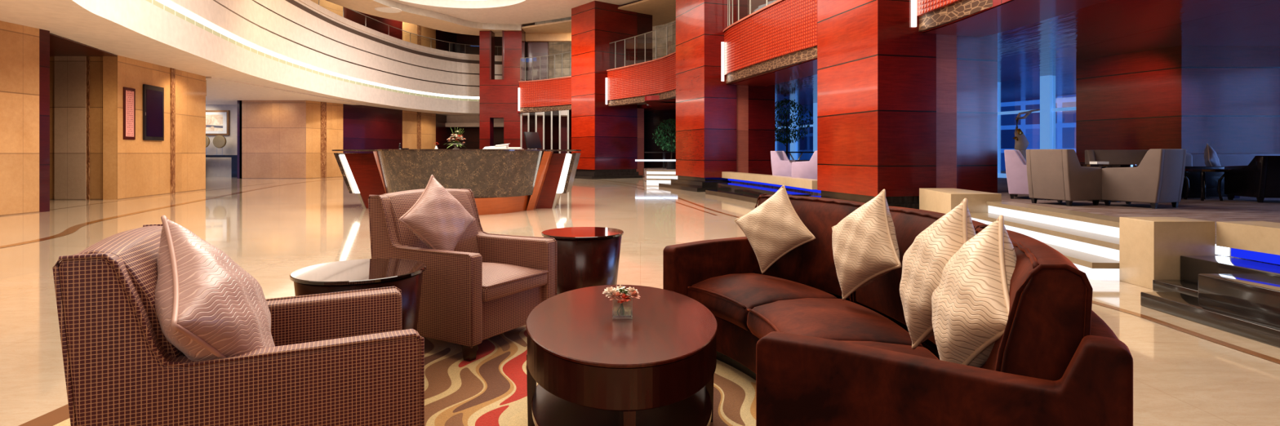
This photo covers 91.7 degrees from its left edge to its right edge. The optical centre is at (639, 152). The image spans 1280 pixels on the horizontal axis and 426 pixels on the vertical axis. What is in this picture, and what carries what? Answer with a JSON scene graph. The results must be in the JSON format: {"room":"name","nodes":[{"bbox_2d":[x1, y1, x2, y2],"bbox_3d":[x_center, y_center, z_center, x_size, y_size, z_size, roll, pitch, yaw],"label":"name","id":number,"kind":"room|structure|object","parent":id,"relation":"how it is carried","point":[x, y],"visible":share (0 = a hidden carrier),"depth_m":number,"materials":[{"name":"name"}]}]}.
{"room":"hotel lobby","nodes":[
{"label":"hotel lobby","id":0,"kind":"room"},
{"bbox_2d":[0,20,39,216],"bbox_3d":[-11.260,-3.500,2.250,0.320,9.200,18.500,0,0,0],"label":"wall","id":1,"kind":"structure","parent":0,"point":[19,43],"depth_m":11.11,"materials":[{"name":"beige stone"}]},
{"bbox_2d":[0,0,502,115],"bbox_3d":[-10.336,-4.309,18.744,10.414,4.017,42.385,0,0,-8],"label":"curved balcony","id":2,"kind":"object","parent":1,"relation":"attached to","point":[299,46],"visible":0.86,"depth_m":20.25,"materials":[{"name":"beige paint"}]},
{"bbox_2d":[373,0,521,30],"bbox_3d":[-8.513,-6.350,12.200,5.025,0.300,38.400,0,0,0],"label":"trim","id":3,"kind":"structure","parent":1,"relation":"attached to","point":[390,3],"depth_m":29.33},
{"bbox_2d":[39,28,49,212],"bbox_3d":[-13.310,-3.500,13.050,4.380,9.200,3.100,0,0,0],"label":"wall","id":4,"kind":"structure","parent":0,"point":[44,35],"depth_m":11.60,"materials":[{"name":"red wood"}]},
{"bbox_2d":[49,56,54,199],"bbox_3d":[-13.860,-3.500,14.750,0.480,9.200,0.300,0,0,0],"label":"wall","id":5,"kind":"structure","parent":0,"point":[51,58],"depth_m":14.60,"materials":[{"name":"brown wood"}]},
{"bbox_2d":[54,56,86,199],"bbox_3d":[-13.350,-3.500,14.700,0.740,9.200,0.300,0,0,0],"label":"wall","id":6,"kind":"structure","parent":0,"point":[70,72],"depth_m":14.55,"materials":[{"name":"stone"}]},
{"bbox_2d":[86,56,89,199],"bbox_3d":[-12.999,-0.600,14.570,0.170,3.400,0.020,0,0,0],"label":"trim","id":7,"kind":"structure","parent":6,"relation":"attached to","point":[87,57],"depth_m":14.56,"materials":[{"name":"wood"}]},
{"bbox_2d":[49,33,117,56],"bbox_3d":[-13.320,-2.280,13.050,4.360,0.020,3.100,0,0,0],"label":"ceiling","id":8,"kind":"structure","parent":0,"point":[59,46],"depth_m":13.62,"materials":[{"name":"red wood"}]},
{"bbox_2d":[89,56,102,199],"bbox_3d":[-12.630,-3.500,14.600,0.700,9.200,0.001,0,0,0],"label":"wall","id":9,"kind":"structure","parent":0,"point":[95,62],"depth_m":14.60,"materials":[{"name":"beige stone"}]},
{"bbox_2d":[102,54,205,199],"bbox_3d":[-12.812,-3.500,16.602,0.300,9.200,4.132,0,0,-11],"label":"wall","id":10,"kind":"structure","parent":0,"point":[138,167],"depth_m":15.76,"materials":[{"name":"beige stone"}]},
{"bbox_2d":[123,86,135,139],"bbox_3d":[-12.347,-0.949,15.018,0.024,1.249,0.444,0,0,-11],"label":"framed notice","id":11,"kind":"object","parent":10,"relation":"attached to","point":[129,94],"visible":1,"depth_m":15.00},
{"bbox_2d":[142,84,164,141],"bbox_3d":[-12.514,-1.023,15.986,0.056,1.406,0.852,0,0,-11],"label":"wall screen","id":12,"kind":"object","parent":10,"relation":"attached to","point":[153,95],"visible":1,"depth_m":15.91,"materials":[{"name":"black plastic"}]},
{"bbox_2d":[170,67,175,193],"bbox_3d":[-12.704,-0.600,16.891,0.020,3.400,0.200,0,0,-11],"label":"trim","id":13,"kind":"structure","parent":10,"relation":"attached to","point":[172,70],"depth_m":16.86,"materials":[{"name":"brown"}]},
{"bbox_2d":[205,104,237,176],"bbox_3d":[-20.500,-0.600,29.100,7.000,3.400,0.200,0,0,0],"label":"wall","id":14,"kind":"structure","parent":0,"point":[215,166],"depth_m":29.00,"materials":[{"name":"paint"}]},
{"bbox_2d":[205,110,229,135],"bbox_3d":[-20.250,-1.400,28.935,2.200,1.160,0.090,0,0,0],"label":"framed painting","id":15,"kind":"object","parent":14,"relation":"attached to","point":[217,122],"visible":0.39,"depth_m":28.90,"materials":[{"name":"brown paper"}]},
{"bbox_2d":[205,114,222,130],"bbox_3d":[-20.250,-1.400,28.890,1.700,0.760,0.001,0,0,0],"label":"picture","id":16,"kind":"object","parent":15,"relation":"attached to","point":[213,122],"depth_m":28.89},
{"bbox_2d":[239,100,306,178],"bbox_3d":[-15.725,-3.500,26.750,2.850,9.200,0.300,0,0,0],"label":"wall","id":17,"kind":"structure","parent":0,"point":[273,134],"depth_m":26.60,"materials":[{"name":"wood"}]},
{"bbox_2d":[205,76,365,105],"bbox_3d":[-18.450,-2.275,23.950,11.100,0.050,10.500,0,0,0],"label":"ceiling","id":18,"kind":"structure","parent":0,"point":[219,91],"depth_m":23.83,"materials":[{"name":"beige paint"}]},
{"bbox_2d":[306,0,342,178],"bbox_3d":[-14.101,-3.500,27.601,0.300,9.200,2.018,0,0,20],"label":"wall","id":19,"kind":"structure","parent":0,"point":[334,110],"depth_m":27.63,"materials":[{"name":"wood"}]},
{"bbox_2d":[320,102,326,177],"bbox_3d":[-13.983,-0.600,27.455,0.020,3.400,0.300,0,0,20],"label":"trim","id":20,"kind":"structure","parent":19,"relation":"attached to","point":[323,104],"depth_m":27.45,"materials":[{"name":"brown stone"}]},
{"bbox_2d":[342,6,402,153],"bbox_3d":[-13.348,-3.500,30.975,0.300,9.200,4.972,0,0,10],"label":"wall","id":21,"kind":"structure","parent":0,"point":[364,126],"depth_m":30.75,"materials":[{"name":"red wood"}]},
{"bbox_2d":[402,22,435,149],"bbox_3d":[-12.536,-3.500,34.987,0.300,9.200,3.197,0,0,14],"label":"wall","id":22,"kind":"structure","parent":0,"point":[409,117],"depth_m":34.67,"materials":[{"name":"wood"}]},
{"bbox_2d":[325,0,522,36],"bbox_3d":[-9.463,-6.550,13.023,6.925,0.700,40.505,0,0,0],"label":"ceiling","id":23,"kind":"structure","parent":0,"point":[367,6],"depth_m":28.62,"materials":[{"name":"paint"}]},
{"bbox_2d":[435,29,527,149],"bbox_3d":[-8.150,-3.500,38.400,8.300,9.200,3.800,0,0,0],"label":"wall","id":24,"kind":"structure","parent":0,"point":[443,133],"depth_m":40.00,"materials":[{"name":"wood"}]},
{"bbox_2d":[444,115,503,127],"bbox_3d":[-10.150,-1.950,38.250,3.700,0.700,0.500,0,0,0],"label":"trim","id":25,"kind":"structure","parent":24,"relation":"attached to","point":[451,121],"depth_m":38.20,"materials":[{"name":"beige paint"}]},
{"bbox_2d":[391,0,639,24],"bbox_3d":[-1.513,-6.500,12.200,19.025,0.001,38.400,0,0,0],"label":"ceiling","id":26,"kind":"structure","parent":0,"point":[526,11],"depth_m":28.45,"materials":[{"name":"beige paint"}]},
{"bbox_2d":[400,0,525,8],"bbox_3d":[-7.550,-6.675,24.700,6.400,0.350,6.400,0,0,0],"label":"oculus","id":27,"kind":"object","parent":26,"relation":"attached to","point":[444,3],"visible":1,"depth_m":27.73,"materials":[{"name":"beige paint"}]},
{"bbox_2d":[527,41,548,80],"bbox_3d":[-5.425,-4.950,33.150,1.082,3.100,0.300,0,0,0],"label":"wall","id":28,"kind":"structure","parent":0,"point":[535,49],"depth_m":33.00,"materials":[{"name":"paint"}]},
{"bbox_2d":[524,31,571,41],"bbox_3d":[-4.711,-6.200,32.850,2.685,0.600,0.300,0,0,0],"label":"trim","id":29,"kind":"structure","parent":28,"relation":"attached to","point":[529,37],"depth_m":32.70,"materials":[{"name":"beige stone"}]},
{"bbox_2d":[521,0,675,32],"bbox_3d":[3.296,-6.360,19.232,6.612,0.080,37.331,0,0,-25],"label":"ceiling","id":30,"kind":"structure","parent":0,"point":[663,11],"depth_m":28.48,"materials":[{"name":"paint"}]},
{"bbox_2d":[0,176,1279,425],"bbox_3d":[-4.000,1.150,19.000,36.000,0.100,52.000,0,0,0],"label":"floor","id":31,"kind":"structure","parent":0,"point":[1180,378],"depth_m":6.74,"materials":[{"name":"tile"}]},
{"bbox_2d":[0,178,340,248],"bbox_3d":[-10.014,1.098,16.010,5.486,0.001,30.021,0,0,0],"label":"trim","id":32,"kind":"structure","parent":31,"relation":"on","point":[72,229],"depth_m":9.81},
{"bbox_2d":[18,324,755,425],"bbox_3d":[-0.290,1.092,2.130,4.360,0.016,3.940,0,0,0],"label":"area rug","id":33,"kind":"object","parent":31,"relation":"on","point":[490,389],"visible":0.02,"depth_m":2.85,"materials":[{"name":"carpet"}]},
{"bbox_2d":[52,224,424,425],"bbox_3d":[-1.146,0.654,1.943,0.833,0.860,0.713,0,0,-26],"label":"armchair","id":34,"kind":"object","parent":33,"relation":"on","point":[341,358],"visible":0.87,"depth_m":1.61,"materials":[{"name":"fabric"}]},
{"bbox_2d":[155,215,275,361],"bbox_3d":[-1.183,0.445,1.738,0.283,0.543,0.578,0,0,-37],"label":"throw pillow","id":35,"kind":"object","parent":34,"relation":"on","point":[208,307],"visible":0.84,"depth_m":1.62,"materials":[{"name":"fabric"}]},
{"bbox_2d":[289,258,426,331],"bbox_3d":[-1.290,0.809,2.870,0.572,0.547,0.572,0,0,0],"label":"side table","id":36,"kind":"object","parent":33,"relation":"on","point":[406,275],"visible":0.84,"depth_m":2.78,"materials":[{"name":"brown wood"}]},
{"bbox_2d":[368,188,556,361],"bbox_3d":[-1.034,0.654,3.688,0.833,0.860,0.713,0,0,30],"label":"armchair","id":37,"kind":"object","parent":33,"relation":"on","point":[490,285],"visible":0.71,"depth_m":3.49,"materials":[{"name":"fabric"}]},
{"bbox_2d":[398,174,475,251],"bbox_3d":[-1.152,0.382,3.560,0.237,0.510,0.505,0,0,12],"label":"throw pillow","id":38,"kind":"object","parent":37,"relation":"on","point":[437,218],"visible":0.87,"depth_m":3.48,"materials":[{"name":"fabric"}]},
{"bbox_2d":[482,262,546,302],"bbox_3d":[-0.942,0.724,3.634,0.612,0.130,0.526,0,0,30],"label":"seat cushion","id":39,"kind":"object","parent":37,"relation":"on","point":[500,280],"depth_m":3.52,"materials":[{"name":"fabric"}]},
{"bbox_2d":[525,284,717,425],"bbox_3d":[-0.075,0.867,2.485,0.746,0.434,1.162,0,0,-4],"label":"coffee table","id":40,"kind":"object","parent":33,"relation":"on","point":[656,366],"visible":1,"depth_m":2.19,"materials":[{"name":"brown wood"}]},
{"bbox_2d":[602,284,639,319],"bbox_3d":[-0.072,0.589,2.458,0.132,0.120,0.130,0,0,-31],"label":"flower vase","id":41,"kind":"object","parent":40,"relation":"on","point":[620,293],"visible":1,"depth_m":2.45,"materials":[{"name":"clear glass"}]},
{"bbox_2d":[531,383,711,425],"bbox_3d":[-0.075,0.974,2.485,0.700,0.031,1.116,0,0,-4],"label":"shelf","id":42,"kind":"object","parent":40,"relation":"attached to","point":[548,409],"depth_m":2.28,"materials":[{"name":"brown wood"}]},
{"bbox_2d":[662,193,1133,425],"bbox_3d":[0.734,0.665,2.571,1.217,0.838,2.652,0,0,0],"label":"curved sofa","id":43,"kind":"object","parent":33,"relation":"on","point":[815,357],"visible":0.71,"depth_m":1.57,"materials":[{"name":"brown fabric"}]},
{"bbox_2d":[687,273,837,333],"bbox_3d":[0.617,0.747,3.211,0.568,0.175,0.703,0,0,-27],"label":"seat cushion","id":44,"kind":"object","parent":43,"relation":"on","point":[728,296],"depth_m":3.11,"materials":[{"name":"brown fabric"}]},
{"bbox_2d":[734,185,815,273],"bbox_3d":[0.728,0.414,3.387,0.492,0.479,0.200,0,0,33],"label":"throw pillow","id":45,"kind":"object","parent":43,"relation":"on","point":[774,228],"visible":1,"depth_m":3.32,"materials":[{"name":"fabric"}]},
{"bbox_2d":[752,195,864,299],"bbox_3d":[0.936,0.480,3.399,0.224,0.468,0.853,0,0,-28],"label":"cushion","id":46,"kind":"object","parent":43,"relation":"on","point":[808,268],"depth_m":3.26,"materials":[{"name":"brown fabric"}]},
{"bbox_2d":[746,297,923,346],"bbox_3d":[0.786,0.747,2.623,0.599,0.175,0.734,0,0,0],"label":"seat cushion","id":47,"kind":"object","parent":43,"relation":"on","point":[830,318],"depth_m":2.57,"materials":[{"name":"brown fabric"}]},
{"bbox_2d":[831,189,902,300],"bbox_3d":[0.973,0.402,2.702,0.203,0.494,0.513,0,0,-15],"label":"throw pillow","id":48,"kind":"object","parent":43,"relation":"on","point":[865,248],"visible":1,"depth_m":2.63,"materials":[{"name":"fabric"}]},
{"bbox_2d":[839,340,938,359],"bbox_3d":[0.717,0.747,1.936,0.574,0.175,0.789,0,0,18],"label":"seat cushion","id":49,"kind":"object","parent":43,"relation":"on","point":[900,346],"depth_m":2.18,"materials":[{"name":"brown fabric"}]},
{"bbox_2d":[855,205,985,344],"bbox_3d":[1.165,0.480,2.583,0.227,0.468,0.882,0,0,-4],"label":"cushion","id":50,"kind":"object","parent":43,"relation":"on","point":[882,295],"depth_m":2.65,"materials":[{"name":"brown fabric"}]},
{"bbox_2d":[899,198,976,349],"bbox_3d":[0.921,0.376,1.911,0.222,0.479,0.465,0,0,-16],"label":"throw pillow","id":51,"kind":"object","parent":43,"relation":"on","point":[923,264],"visible":0.7,"depth_m":1.86,"materials":[{"name":"fabric"}]},
{"bbox_2d":[931,214,1016,368],"bbox_3d":[0.910,0.402,1.685,0.208,0.464,0.488,0,0,16],"label":"throw pillow","id":52,"kind":"object","parent":43,"relation":"on","point":[971,301],"visible":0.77,"depth_m":1.61,"materials":[{"name":"fabric"}]},
{"bbox_2d":[976,230,1085,381],"bbox_3d":[1.055,0.480,1.768,0.220,0.468,0.799,0,0,20],"label":"cushion","id":53,"kind":"object","parent":43,"relation":"on","point":[1046,325],"depth_m":1.41,"materials":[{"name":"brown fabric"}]},
{"bbox_2d":[332,149,581,215],"bbox_3d":[-3.670,0.517,11.945,4.820,1.165,2.609,0,0,0],"label":"reception desk","id":54,"kind":"object","parent":31,"relation":"on","point":[500,181],"visible":0.73,"depth_m":11.24,"materials":[{"name":"stone"}]},
{"bbox_2d":[332,149,581,151],"bbox_3d":[-3.670,-0.050,11.945,4.820,0.030,2.609,0,0,0],"label":"countertop","id":55,"kind":"structure","parent":54,"relation":"on","point":[332,149],"depth_m":11.06,"materials":[{"name":"stone"}]},
{"bbox_2d":[479,25,524,149],"bbox_3d":[-7.069,-2.700,31.875,2.142,7.600,0.850,0,0,0],"label":"column","id":56,"kind":"structure","parent":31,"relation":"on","point":[498,98],"depth_m":31.50,"materials":[{"name":"red wood"}]},
{"bbox_2d":[541,226,623,294],"bbox_3d":[-0.400,0.826,4.350,0.572,0.547,0.572,0,0,0],"label":"side table","id":57,"kind":"object","parent":31,"relation":"on","point":[587,256],"visible":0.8,"depth_m":4.13,"materials":[{"name":"brown wood"}]},
{"bbox_2d":[571,0,643,179],"bbox_3d":[-1.774,-3.400,27.809,2.720,9.000,2.690,0,0,-39],"label":"pillar","id":58,"kind":"structure","parent":31,"relation":"on","point":[606,136],"depth_m":27.13,"materials":[{"name":"red wood"}]},
{"bbox_2d":[636,108,644,177],"bbox_3d":[-0.146,-0.460,28.312,0.450,3.120,0.500,0,0,-39],"label":"trim","id":59,"kind":"structure","parent":58,"relation":"attached to","point":[640,111],"depth_m":28.12,"materials":[{"name":"brown wood"}]},
{"bbox_2d":[646,169,677,182],"bbox_3d":[0.875,0.875,23.210,1.633,0.450,1.014,0,0,18],"label":"steps","id":60,"kind":"structure","parent":31,"relation":"on","point":[652,175],"depth_m":23.11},
{"bbox_2d":[658,0,736,191],"bbox_3d":[1.801,-3.400,19.095,1.470,9.000,2.940,0,0,-20],"label":"pillar","id":61,"kind":"structure","parent":31,"relation":"on","point":[706,105],"depth_m":18.27,"materials":[{"name":"red wood"}]},
{"bbox_2d":[705,190,759,203],"bbox_3d":[2.412,1.045,14.533,0.330,0.110,4.356,0,0,-13],"label":"kerb","id":62,"kind":"object","parent":31,"relation":"on","point":[750,198],"visible":0.55,"depth_m":14.90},
{"bbox_2d":[717,182,810,196],"bbox_3d":[2.826,0.970,14.948,0.464,0.260,4.896,0,0,-11],"label":"step","id":63,"kind":"structure","parent":31,"relation":"on","point":[757,191],"depth_m":15.14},
{"bbox_2d":[808,0,936,208],"bbox_3d":[4.009,-3.400,11.207,1.540,9.000,2.740,0,0,-14],"label":"pillar","id":64,"kind":"structure","parent":31,"relation":"on","point":[877,71],"depth_m":10.43,"materials":[{"name":"red wood"}]},
{"bbox_2d":[584,178,1279,364],"bbox_3d":[-0.556,1.098,13.262,7.940,0.001,30.523,0,0,0],"label":"trim","id":65,"kind":"structure","parent":31,"relation":"on","point":[1190,332],"depth_m":3.87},
{"bbox_2d":[919,188,1001,213],"bbox_3d":[4.540,0.825,9.025,0.719,0.550,1.350,0,0,0],"label":"stone block","id":66,"kind":"object","parent":31,"relation":"on","point":[944,201],"visible":0.48,"depth_m":8.52,"materials":[{"name":"beige stone"}]},
{"bbox_2d":[969,201,1119,279],"bbox_3d":[4.445,0.875,6.834,0.881,0.450,2.988,0,0,4],"label":"steps","id":67,"kind":"structure","parent":31,"relation":"on","point":[1090,241],"depth_m":6.32,"materials":[{"name":"stone"}]},
{"bbox_2d":[1119,217,1215,289],"bbox_3d":[4.367,0.825,5.160,0.495,0.550,0.360,0,0,0],"label":"stone block","id":68,"kind":"object","parent":31,"relation":"on","point":[1151,248],"visible":0.73,"depth_m":4.98,"materials":[{"name":"beige stone"}]},
{"bbox_2d":[1152,280,1198,297],"bbox_3d":[4.205,1.057,4.640,0.210,0.086,0.660,0,0,0],"label":"step","id":69,"kind":"structure","parent":31,"relation":"on","point":[1191,289],"depth_m":4.79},
{"bbox_2d":[1140,292,1279,347],"bbox_3d":[3.730,1.050,2.485,0.260,0.100,3.970,0,0,0],"label":"ledge","id":70,"kind":"object","parent":31,"relation":"on","point":[1262,328],"visible":1,"depth_m":3.93,"materials":[{"name":"stone"}]},
{"bbox_2d":[1180,255,1279,284],"bbox_3d":[4.490,0.961,2.735,0.340,0.278,4.470,0,0,0],"label":"granite block","id":71,"kind":"object","parent":31,"relation":"on","point":[1191,266],"visible":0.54,"depth_m":4.71,"materials":[{"name":"stone"}]},
{"bbox_2d":[1198,273,1279,319],"bbox_3d":[4.070,0.968,2.400,0.420,0.265,3.800,0,0,0],"label":"granite block","id":72,"kind":"object","parent":31,"relation":"on","point":[1257,293],"visible":0.75,"depth_m":4.02,"materials":[{"name":"stone"}]},
{"bbox_2d":[637,0,652,63],"bbox_3d":[-0.064,-5.650,28.569,0.900,4.500,0.900,0,0,-39],"label":"wall","id":73,"kind":"structure","parent":0,"point":[644,20],"depth_m":28.21,"materials":[{"name":"wood"}]},
{"bbox_2d":[534,0,777,79],"bbox_3d":[4.279,-5.750,19.750,4.524,4.700,37.343,0,0,-26],"label":"wall","id":74,"kind":"structure","parent":0,"point":[554,47],"depth_m":34.54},
{"bbox_2d":[644,112,675,166],"bbox_3d":[1.150,-0.660,31.550,9.521,2.720,0.314,0,0,25],"label":"wall","id":75,"kind":"structure","parent":0,"point":[651,121],"depth_m":31.55,"materials":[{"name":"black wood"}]},
{"bbox_2d":[736,0,773,21],"bbox_3d":[3.284,-5.650,18.991,1.250,4.500,0.900,0,0,-20],"label":"wall","id":76,"kind":"structure","parent":0,"point":[756,5],"depth_m":18.49,"materials":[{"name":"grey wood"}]},
{"bbox_2d":[748,85,774,175],"bbox_3d":[3.588,-0.460,18.957,0.956,3.120,0.500,0,0,-22],"label":"wall","id":77,"kind":"structure","parent":0,"point":[761,99],"depth_m":18.71,"materials":[{"name":"red wood"}]},
{"bbox_2d":[736,84,748,173],"bbox_3d":[2.949,-0.460,18.711,0.430,3.120,0.500,0,0,-20],"label":"trim","id":78,"kind":"structure","parent":77,"relation":"attached to","point":[742,91],"depth_m":18.48,"materials":[{"name":"brown wood"}]},
{"bbox_2d":[523,0,1106,113],"bbox_3d":[-0.065,-2.010,12.835,12.630,0.001,39.670,0,0,0],"label":"ceiling","id":79,"kind":"structure","parent":0,"point":[1015,14],"depth_m":9.63,"materials":[{"name":"red wood"}]},
{"bbox_2d":[516,0,1279,113],"bbox_3d":[4.300,-2.110,15.000,21.400,0.180,44.000,0,0,0],"label":"ceiling","id":80,"kind":"structure","parent":0,"point":[1053,46],"depth_m":10.84,"materials":[{"name":"wood"}]},
{"bbox_2d":[518,51,571,112],"bbox_3d":[-3.051,-3.403,31.731,6.206,2.746,4.845,0,0,38],"label":"gallery","id":81,"kind":"object","parent":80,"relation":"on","point":[554,94],"visible":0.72,"depth_m":30.34,"materials":[{"name":"brown metal"}]},
{"bbox_2d":[605,20,675,106],"bbox_3d":[2.412,-3.403,24.602,5.086,2.746,9.070,0,0,-26],"label":"gallery","id":82,"kind":"object","parent":80,"relation":"on","point":[629,84],"visible":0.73,"depth_m":24.72,"materials":[{"name":"brown metal"}]},
{"bbox_2d":[721,0,817,84],"bbox_3d":[5.326,-3.403,15.783,4.670,2.746,6.273,0,0,-15],"label":"gallery","id":83,"kind":"object","parent":80,"relation":"attached to","point":[780,34],"visible":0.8,"depth_m":15.08,"materials":[{"name":"red tile"}]},
{"bbox_2d":[911,0,992,31],"bbox_3d":[7.059,-3.403,2.468,5.097,2.746,16.977,0,0,0],"label":"gallery","id":84,"kind":"object","parent":80,"relation":"on","point":[932,14],"visible":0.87,"depth_m":9.74,"materials":[{"name":"stone"}]},
{"bbox_2d":[643,166,1279,266],"bbox_3d":[4.300,0.890,15.000,21.400,0.380,44.000,0,0,0],"label":"floor","id":85,"kind":"structure","parent":0,"point":[1243,208],"depth_m":7.93,"materials":[{"name":"stone"}]},
{"bbox_2d":[652,118,675,168],"bbox_3d":[1.317,-0.432,26.962,1.756,2.266,1.694,0,0,-43],"label":"indoor tree","id":86,"kind":"object","parent":85,"relation":"on","point":[669,165],"visible":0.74,"depth_m":26.83,"materials":[{"name":"green plant"}]},
{"bbox_2d":[720,171,821,193],"bbox_3d":[3.079,0.680,15.379,0.383,0.260,6.125,0,0,-10],"label":"stone ledge","id":87,"kind":"object","parent":85,"relation":"on","point":[800,184],"visible":0.81,"depth_m":14.60,"materials":[{"name":"beige stone"}]},
{"bbox_2d":[728,178,821,193],"bbox_3d":[3.182,0.770,15.397,0.153,0.080,6.124,0,0,-10],"label":"light","id":88,"kind":"object","parent":87,"relation":"attached to","point":[746,180],"depth_m":14.47,"materials":[{"name":"blue"}]},
{"bbox_2d":[770,151,793,177],"bbox_3d":[3.646,0.325,15.409,0.634,0.750,0.620,0,0,33],"label":"lounge chair","id":89,"kind":"object","parent":85,"relation":"on","point":[781,166],"visible":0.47,"depth_m":15.22,"materials":[{"name":"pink fabric"}]},
{"bbox_2d":[774,97,813,156],"bbox_3d":[5.298,-0.646,22.459,1.947,2.695,1.891,0,0,-37],"label":"indoor tree","id":90,"kind":"object","parent":85,"relation":"on","point":[787,131],"visible":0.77,"depth_m":22.34,"materials":[{"name":"green plant"}]},
{"bbox_2d":[791,151,817,179],"bbox_3d":[3.815,0.325,13.992,0.654,0.750,0.660,0,0,27],"label":"lounge chair","id":91,"kind":"object","parent":85,"relation":"on","point":[808,169],"visible":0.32,"depth_m":13.69,"materials":[{"name":"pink fabric"}]},
{"bbox_2d":[997,76,1039,177],"bbox_3d":[10.359,-0.660,17.157,0.240,2.720,1.584,0,0,-22],"label":"window","id":92,"kind":"structure","parent":85,"relation":"on","point":[1000,175],"depth_m":17.67,"materials":[{"name":"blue glass"}]},
{"bbox_2d":[1013,108,1039,160],"bbox_3d":[8.056,-0.111,13.000,0.622,1.621,0.400,0,0,0],"label":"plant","id":93,"kind":"object","parent":85,"relation":"on","point":[1021,143],"visible":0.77,"depth_m":12.94,"materials":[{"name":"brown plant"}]},
{"bbox_2d":[1004,149,1050,199],"bbox_3d":[6.006,0.325,9.560,0.634,0.750,0.600,0,0,37],"label":"lounge chair","id":94,"kind":"object","parent":85,"relation":"on","point":[1015,164],"visible":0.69,"depth_m":9.43,"materials":[{"name":"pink fabric"}]},
{"bbox_2d":[1040,75,1075,149],"bbox_3d":[10.947,-0.660,15.744,0.240,2.720,1.477,0,0,-24],"label":"window","id":95,"kind":"structure","parent":85,"relation":"on","point":[1047,83],"depth_m":16.20,"materials":[{"name":"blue glass"}]},
{"bbox_2d":[1026,149,1102,206],"bbox_3d":[5.774,0.325,8.475,0.654,0.750,0.600,0,0,-19],"label":"lounge chair","id":96,"kind":"object","parent":85,"relation":"on","point":[1058,175],"visible":1,"depth_m":8.25,"materials":[{"name":"grey fabric"}]},
{"bbox_2d":[1084,149,1149,168],"bbox_3d":[7.656,0.325,9.766,0.950,0.750,0.654,0,0,20],"label":"lounge chair","id":97,"kind":"object","parent":85,"relation":"on","point":[1113,157],"visible":0.2,"depth_m":9.97,"materials":[{"name":"grey fabric"}]},
{"bbox_2d":[1102,148,1186,208],"bbox_3d":[6.567,0.325,8.115,0.580,0.750,0.694,0,0,-25],"label":"lounge chair","id":98,"kind":"object","parent":85,"relation":"on","point":[1158,178],"visible":1,"depth_m":7.87,"materials":[{"name":"grey fabric"}]},
{"bbox_2d":[1183,168,1231,200],"bbox_3d":[8.360,0.469,9.220,0.620,0.468,0.620,0,0,0],"label":"table","id":99,"kind":"object","parent":85,"relation":"on","point":[1202,171],"visible":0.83,"depth_m":9.08,"materials":[{"name":"black wood"}]},
{"bbox_2d":[1181,152,1239,198],"bbox_3d":[8.780,0.350,10.544,0.960,0.700,1.912,0,0,0],"label":"lounge sofa","id":100,"kind":"object","parent":85,"relation":"on","point":[1194,177],"visible":0.09,"depth_m":9.60,"materials":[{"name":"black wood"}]},
{"bbox_2d":[1204,143,1221,166],"bbox_3d":[9.261,0.140,10.049,0.203,0.591,0.599,0,0,43],"label":"throw pillow","id":101,"kind":"object","parent":100,"relation":"on","point":[1211,157],"visible":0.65,"depth_m":9.95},
{"bbox_2d":[1191,154,1279,166],"bbox_3d":[10.950,0.335,11.200,2.100,0.630,0.800,0,0,0],"label":"lounge sofa","id":102,"kind":"object","parent":85,"relation":"on","point":[1225,160],"visible":0.04,"depth_m":11.40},
{"bbox_2d":[1216,221,1279,255],"bbox_3d":[4.861,0.680,1.006,0.483,0.260,8.013,0,0,0],"label":"stone ledge","id":103,"kind":"object","parent":85,"relation":"on","point":[1264,237],"visible":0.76,"depth_m":4.75,"materials":[{"name":"beige stone"}]},
{"bbox_2d":[1231,248,1279,265],"bbox_3d":[4.710,0.783,2.715,0.040,0.075,4.430,0,0,0],"label":"lamp","id":104,"kind":"object","parent":103,"relation":"attached to","point":[1248,255],"visible":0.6,"depth_m":4.73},
{"bbox_2d":[1224,155,1279,202],"bbox_3d":[9.117,0.370,8.933,0.800,0.660,0.694,0,0,9],"label":"lounge chair","id":105,"kind":"object","parent":85,"relation":"on","point":[1260,180],"visible":1,"depth_m":8.75,"materials":[{"name":"black leather"}]},
{"bbox_3d":[-4.550,0.885,29.950,2.700,0.330,2.700,0,0,0],"label":"stone ledge","id":106,"kind":"object","parent":85,"relation":"on","visible":0},
{"bbox_2d":[520,110,568,153],"bbox_3d":[-4.675,-0.640,30.200,3.688,2.720,0.113,0,0,42],"label":"screen","id":107,"kind":"object","parent":106,"relation":"on","point":[552,127],"visible":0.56,"depth_m":29.94,"materials":[{"name":"metal"}]},
{"bbox_2d":[956,35,997,192],"bbox_3d":[5.778,-0.460,10.994,0.888,3.120,0.500,0,0,-16],"label":"wall","id":108,"kind":"structure","parent":0,"point":[976,56],"depth_m":10.75,"materials":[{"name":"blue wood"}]},
{"bbox_2d":[936,34,956,188],"bbox_3d":[5.137,-0.460,10.819,0.460,3.120,0.500,0,0,-14],"label":"column","id":109,"kind":"structure","parent":108,"relation":"attached to","point":[946,45],"depth_m":10.58,"materials":[{"name":"brown wood"}]},
{"bbox_2d":[1075,45,1279,163],"bbox_3d":[11.775,-0.660,12.850,4.450,2.720,2.300,0,0,0],"label":"wall","id":110,"kind":"structure","parent":0,"point":[1189,98],"depth_m":11.70,"materials":[{"name":"red wood"}]},
{"bbox_3d":[5.000,-5.060,25.950,18.000,6.080,28.500,0,0,0],"label":"wall","id":111,"kind":"structure","parent":0,"visible":0},
{"bbox_2d":[774,106,790,159],"bbox_3d":[6.249,-0.660,27.419,0.240,2.720,1.523,0,0,-23],"label":"window","id":112,"kind":"structure","parent":111,"relation":"in","point":[779,146],"depth_m":27.43,"materials":[{"name":"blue glass"}]},
{"bbox_2d":[790,103,813,159],"bbox_3d":[6.845,-0.660,25.985,0.240,2.720,1.584,0,0,-22],"label":"window","id":113,"kind":"structure","parent":111,"relation":"in","point":[806,144],"depth_m":25.95,"materials":[{"name":"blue glass"}]},
{"label":"outside","id":114,"kind":"structure","parent":0,"visible":0},
{"bbox_2d":[1000,94,1075,170],"bbox_3d":[12.571,-2.400,27.258,12.022,11.000,79.850,0,0,-22],"label":"office building","id":115,"kind":"structure","parent":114,"point":[1065,121],"depth_m":28.18,"materials":[{"name":"glass"}]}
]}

